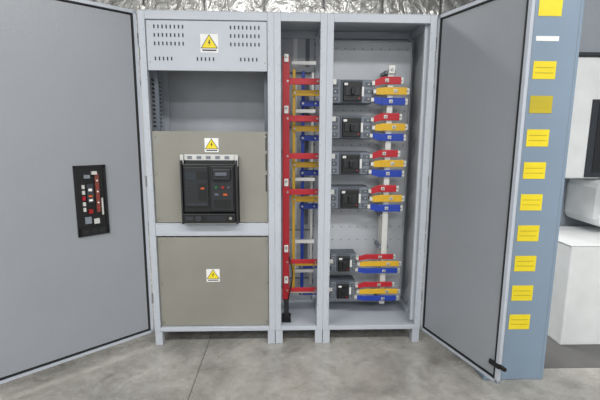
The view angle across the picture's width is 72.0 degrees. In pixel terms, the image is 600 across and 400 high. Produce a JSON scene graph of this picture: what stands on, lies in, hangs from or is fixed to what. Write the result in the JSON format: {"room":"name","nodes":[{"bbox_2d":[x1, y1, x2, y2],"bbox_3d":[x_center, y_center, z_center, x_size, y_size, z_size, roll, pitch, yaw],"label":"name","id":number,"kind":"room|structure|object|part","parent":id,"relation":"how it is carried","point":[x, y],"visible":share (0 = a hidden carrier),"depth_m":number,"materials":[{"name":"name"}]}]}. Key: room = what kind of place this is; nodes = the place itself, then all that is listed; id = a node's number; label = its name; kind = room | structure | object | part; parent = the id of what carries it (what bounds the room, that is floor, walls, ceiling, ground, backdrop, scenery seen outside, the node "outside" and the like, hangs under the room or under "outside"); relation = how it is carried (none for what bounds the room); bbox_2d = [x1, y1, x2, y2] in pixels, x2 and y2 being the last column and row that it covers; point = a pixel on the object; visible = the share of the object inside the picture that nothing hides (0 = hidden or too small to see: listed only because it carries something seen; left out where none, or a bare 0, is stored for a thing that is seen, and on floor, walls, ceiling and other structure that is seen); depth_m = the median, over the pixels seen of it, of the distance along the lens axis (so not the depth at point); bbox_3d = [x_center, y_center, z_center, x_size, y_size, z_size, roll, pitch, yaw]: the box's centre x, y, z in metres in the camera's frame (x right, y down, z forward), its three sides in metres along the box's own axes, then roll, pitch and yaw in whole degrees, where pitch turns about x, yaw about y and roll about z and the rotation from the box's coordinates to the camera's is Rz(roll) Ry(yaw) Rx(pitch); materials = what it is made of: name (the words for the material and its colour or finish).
{"room":"electrical room","nodes":[
{"label":"electrical room","id":0,"kind":"room"},
{"bbox_2d":[140,0,440,221],"bbox_3d":[-0.644,-1.480,6.609,11.000,3.900,0.150,0,9,-2],"label":"wall","id":1,"kind":"structure","parent":0,"point":[143,0],"depth_m":6.60,"materials":[{"name":"metal"}]},
{"bbox_2d":[89,0,475,84],"bbox_3d":[-0.543,-2.546,6.319,10.780,1.500,0.080,0,9,-2],"label":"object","id":2,"kind":"structure","parent":1,"relation":"attached to","point":[314,6],"depth_m":6.24,"materials":[{"name":"metal"}]},
{"bbox_2d":[0,221,599,399],"bbox_3d":[-0.417,1.470,0.438,11.000,0.103,13.000,0,9,-2],"label":"floor","id":3,"kind":"structure","parent":0,"point":[358,364],"depth_m":2.57,"materials":[{"name":"concrete"}]},
{"bbox_2d":[0,0,274,383],"bbox_3d":[-0.997,-0.102,2.774,1.848,2.234,0.778,-4,10,-24],"label":"tall cabinet","id":4,"kind":"object","parent":3,"relation":"on","point":[75,277],"visible":0.98,"depth_m":2.55,"materials":[{"name":"metal"}]},
{"bbox_3d":[-1.345,-0.072,2.371,0.862,2.029,0.014,-9,13,-43],"label":"door panel","id":5,"kind":"part","parent":4,"relation":"part of","materials":[{"name":"paint"}]},
{"bbox_3d":[-1.244,0.004,2.468,0.178,0.422,0.012,-9,13,-43],"label":"control frame","id":6,"kind":"part","parent":4,"relation":"part of","materials":[{"name":"black plastic"}]},
{"bbox_3d":[-0.586,-1.200,2.778,0.832,0.003,0.499,0,9,-2],"label":"plate","id":7,"kind":"part","parent":4,"relation":"part of","materials":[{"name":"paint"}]},
{"bbox_3d":[-0.593,-0.163,2.950,0.834,2.100,0.500,0,9,-2],"label":"frame","id":8,"kind":"part","parent":4,"relation":"part of","materials":[{"name":"paint"}]},
{"bbox_2d":[146,20,266,71],"bbox_3d":[-0.579,-0.963,2.589,0.744,0.298,0.030,0,9,-2],"label":"vent","id":9,"kind":"object","parent":4,"relation":"attached to","point":[171,45],"depth_m":2.58,"materials":[{"name":"metal"}]},
{"bbox_2d":[200,34,217,52],"bbox_3d":[-0.566,-0.977,2.573,0.110,0.110,0.003,0,9,-2],"label":"warning sign","id":10,"kind":"object","parent":4,"relation":"attached to","point":[208,42],"visible":1,"depth_m":2.57,"materials":[{"name":"yellow plastic"}]},
{"bbox_2d":[180,154,239,223],"bbox_3d":[-0.591,-0.081,2.787,0.370,0.457,0.348,0,9,-2],"label":"air circuit breaker","id":11,"kind":"object","parent":4,"relation":"attached to","point":[209,183],"visible":0.95,"depth_m":2.66,"materials":[{"name":"plastic"}]},
{"bbox_3d":[-0.588,0.119,2.668,0.298,0.040,0.012,0,9,-2],"label":"racking panel","id":12,"kind":"part","parent":11,"relation":"part of","materials":[{"name":"plastic"}]},
{"bbox_3d":[-0.501,-0.070,2.642,0.145,0.290,0.053,0,9,-2],"label":"operating panel","id":13,"kind":"part","parent":11,"relation":"part of","materials":[{"name":"plastic"}]},
{"bbox_3d":[-0.584,-0.147,2.721,0.744,0.601,0.003,0,9,-2],"label":"plate","id":14,"kind":"part","parent":4,"relation":"part of","materials":[{"name":"beige metal"}]},
{"bbox_2d":[204,138,218,151],"bbox_3d":[-0.575,-0.356,2.683,0.090,0.090,0.003,0,9,-2],"label":"warning sign","id":15,"kind":"object","parent":4,"relation":"attached to","point":[211,144],"visible":1,"depth_m":2.68,"materials":[{"name":"yellow plastic"}]},
{"bbox_3d":[-0.587,0.194,2.788,0.750,0.086,0.056,0,9,-2],"label":"support rail","id":16,"kind":"part","parent":4,"relation":"part of","materials":[{"name":"metal"}]},
{"bbox_2d":[206,269,219,281],"bbox_3d":[-0.595,0.516,2.828,0.090,0.090,0.003,0,9,-2],"label":"warning sign","id":17,"kind":"object","parent":4,"relation":"attached to","point":[213,275],"visible":1,"depth_m":2.83,"materials":[{"name":"yellow plastic"}]},
{"bbox_3d":[-0.589,0.562,2.839,0.744,0.637,0.003,0,9,-2],"label":"plate","id":18,"kind":"part","parent":4,"relation":"part of","materials":[{"name":"beige metal"}]},
{"bbox_3d":[-0.602,-0.193,3.191,0.774,2.020,0.006,0,9,-2],"label":"panel","id":19,"kind":"part","parent":4,"relation":"part of","materials":[{"name":"paint"}]},
{"bbox_2d":[188,331,212,399],"bbox_3d":[-0.554,1.422,0.425,0.006,0.001,13.000,0,9,-2],"label":"joint","id":20,"kind":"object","parent":3,"relation":"attached to","point":[212,331],"depth_m":2.61,"materials":[{"name":"grey concrete"}]},
{"bbox_2d":[274,8,327,342],"bbox_3d":[-0.010,-0.130,2.976,0.332,2.234,0.501,0,9,-2],"label":"tall cabinet","id":21,"kind":"object","parent":3,"relation":"on","point":[303,35],"visible":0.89,"depth_m":2.91,"materials":[{"name":"metal"}]},
{"bbox_3d":[-0.004,-1.200,2.800,0.330,0.003,0.499,0,9,-2],"label":"plate","id":22,"kind":"part","parent":21,"relation":"part of","materials":[{"name":"paint"}]},
{"bbox_3d":[-0.019,-0.193,3.212,0.272,2.020,0.006,0,9,-2],"label":"panel","id":23,"kind":"part","parent":21,"relation":"part of","materials":[{"name":"paint"}]},
{"bbox_3d":[-0.017,0.868,3.142,0.272,0.010,0.420,0,9,-2],"label":"plate","id":24,"kind":"part","parent":21,"relation":"part of","materials":[{"name":"paint"}]},
{"bbox_2d":[281,54,336,322],"bbox_3d":[0.042,-0.056,2.989,0.385,1.865,0.327,0,9,-2],"label":"busbars","id":25,"kind":"object","parent":21,"relation":"in","point":[305,265],"visible":0.82,"depth_m":2.93,"materials":[{"name":"red metal"}]},
{"bbox_2d":[322,0,535,383],"bbox_3d":[0.634,-0.072,2.653,0.933,2.234,1.204,0,9,-2],"label":"tall cabinet","id":26,"kind":"object","parent":3,"relation":"on","point":[482,57],"visible":0.81,"depth_m":2.59,"materials":[{"name":"metal"}]},
{"bbox_2d":[329,275,354,298],"bbox_3d":[0.317,0.666,3.123,0.185,0.138,0.215,0,9,-2],"label":"circuit breaker","id":27,"kind":"object","parent":26,"relation":"attached to","point":[343,286],"visible":0.94,"depth_m":3.07,"materials":[{"name":"grey plastic"}]},
{"bbox_2d":[330,249,355,271],"bbox_3d":[0.318,0.457,3.089,0.185,0.138,0.215,0,9,-2],"label":"circuit breaker","id":28,"kind":"object","parent":26,"relation":"attached to","point":[344,260],"visible":0.91,"depth_m":3.04,"materials":[{"name":"grey plastic"}]},
{"bbox_2d":[331,185,367,208],"bbox_3d":[0.351,-0.021,3.011,0.275,0.164,0.215,0,9,-2],"label":"circuit breaker","id":29,"kind":"object","parent":26,"relation":"attached to","point":[344,196],"visible":0.86,"depth_m":2.95,"materials":[{"name":"grey plastic"}]},
{"bbox_2d":[331,151,369,174],"bbox_3d":[0.353,-0.266,2.970,0.275,0.164,0.215,0,9,-2],"label":"circuit breaker","id":30,"kind":"object","parent":26,"relation":"attached to","point":[345,162],"visible":0.85,"depth_m":2.91,"materials":[{"name":"grey plastic"}]},
{"bbox_2d":[332,115,370,138],"bbox_3d":[0.354,-0.514,2.929,0.275,0.164,0.215,0,9,-2],"label":"circuit breaker","id":31,"kind":"object","parent":26,"relation":"attached to","point":[344,127],"visible":0.84,"depth_m":2.87,"materials":[{"name":"grey plastic"}]},
{"bbox_2d":[333,79,371,104],"bbox_3d":[0.356,-0.754,2.889,0.275,0.164,0.215,0,9,-2],"label":"circuit breaker","id":32,"kind":"object","parent":26,"relation":"attached to","point":[345,92],"visible":0.91,"depth_m":2.83,"materials":[{"name":"grey plastic"}]},
{"bbox_3d":[0.495,0.868,3.161,0.632,0.010,0.420,0,9,-2],"label":"plate","id":33,"kind":"part","parent":26,"relation":"part of","materials":[{"name":"paint"}]},
{"bbox_3d":[0.498,-0.164,3.093,0.592,1.950,0.024,0,9,-2],"label":"mounting plate","id":34,"kind":"part","parent":26,"relation":"part of","materials":[{"name":"paint"}]},
{"bbox_3d":[0.493,-0.192,3.231,0.632,2.020,0.006,0,9,-2],"label":"panel","id":35,"kind":"part","parent":26,"relation":"part of","materials":[{"name":"paint"}]},
{"bbox_3d":[0.502,-0.162,2.990,0.692,2.100,0.500,0,9,-2],"label":"frame","id":36,"kind":"part","parent":26,"relation":"part of","materials":[{"name":"paint"}]},
{"bbox_2d":[354,65,409,303],"bbox_3d":[0.573,-0.080,3.012,0.336,1.710,0.209,0,9,-2],"label":"outgoing busbars","id":37,"kind":"object","parent":26,"relation":"attached to","point":[387,79],"visible":0.98,"depth_m":2.94,"materials":[{"name":"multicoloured metal"}]},
{"bbox_3d":[0.508,-1.200,2.818,0.690,0.003,0.499,0,9,-2],"label":"plate","id":38,"kind":"part","parent":26,"relation":"part of","materials":[{"name":"paint"}]},
{"bbox_3d":[0.989,-0.068,2.434,0.014,2.029,0.624,-3,10,-20],"label":"door panel","id":39,"kind":"part","parent":26,"relation":"part of","materials":[{"name":"paint"}]},
{"bbox_2d":[474,0,584,379],"bbox_3d":[1.292,-0.138,2.509,0.368,2.420,0.423,0,9,-2],"label":"tall cabinet","id":40,"kind":"object","parent":3,"relation":"on","point":[557,29],"visible":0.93,"depth_m":2.31,"materials":[{"name":"metal"}]},
{"bbox_2d":[548,226,599,344],"bbox_3d":[2.255,0.620,3.147,0.870,0.727,0.575,0,9,-2],"label":"storage box","id":41,"kind":"object","parent":3,"relation":"on","point":[574,319],"visible":0.5,"depth_m":2.88,"materials":[{"name":"paint"}]},
{"bbox_3d":[2.257,0.265,3.088,0.870,0.007,0.575,0,9,-2],"label":"lid","id":42,"kind":"part","parent":41,"relation":"part of","materials":[{"name":"white paint"}]},
{"bbox_2d":[565,52,599,226],"bbox_3d":[2.424,-0.447,3.176,0.960,1.265,0.420,0,9,-2],"label":"machine","id":43,"kind":"object","parent":41,"relation":"on","point":[582,203],"depth_m":3.06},
{"bbox_2d":[560,0,599,225],"bbox_3d":[3.306,-0.976,3.415,3.340,3.800,0.160,0,9,-2],"label":"wall","id":44,"kind":"structure","parent":0,"point":[590,33],"depth_m":3.25,"materials":[{"name":"white paint"}]}
]}

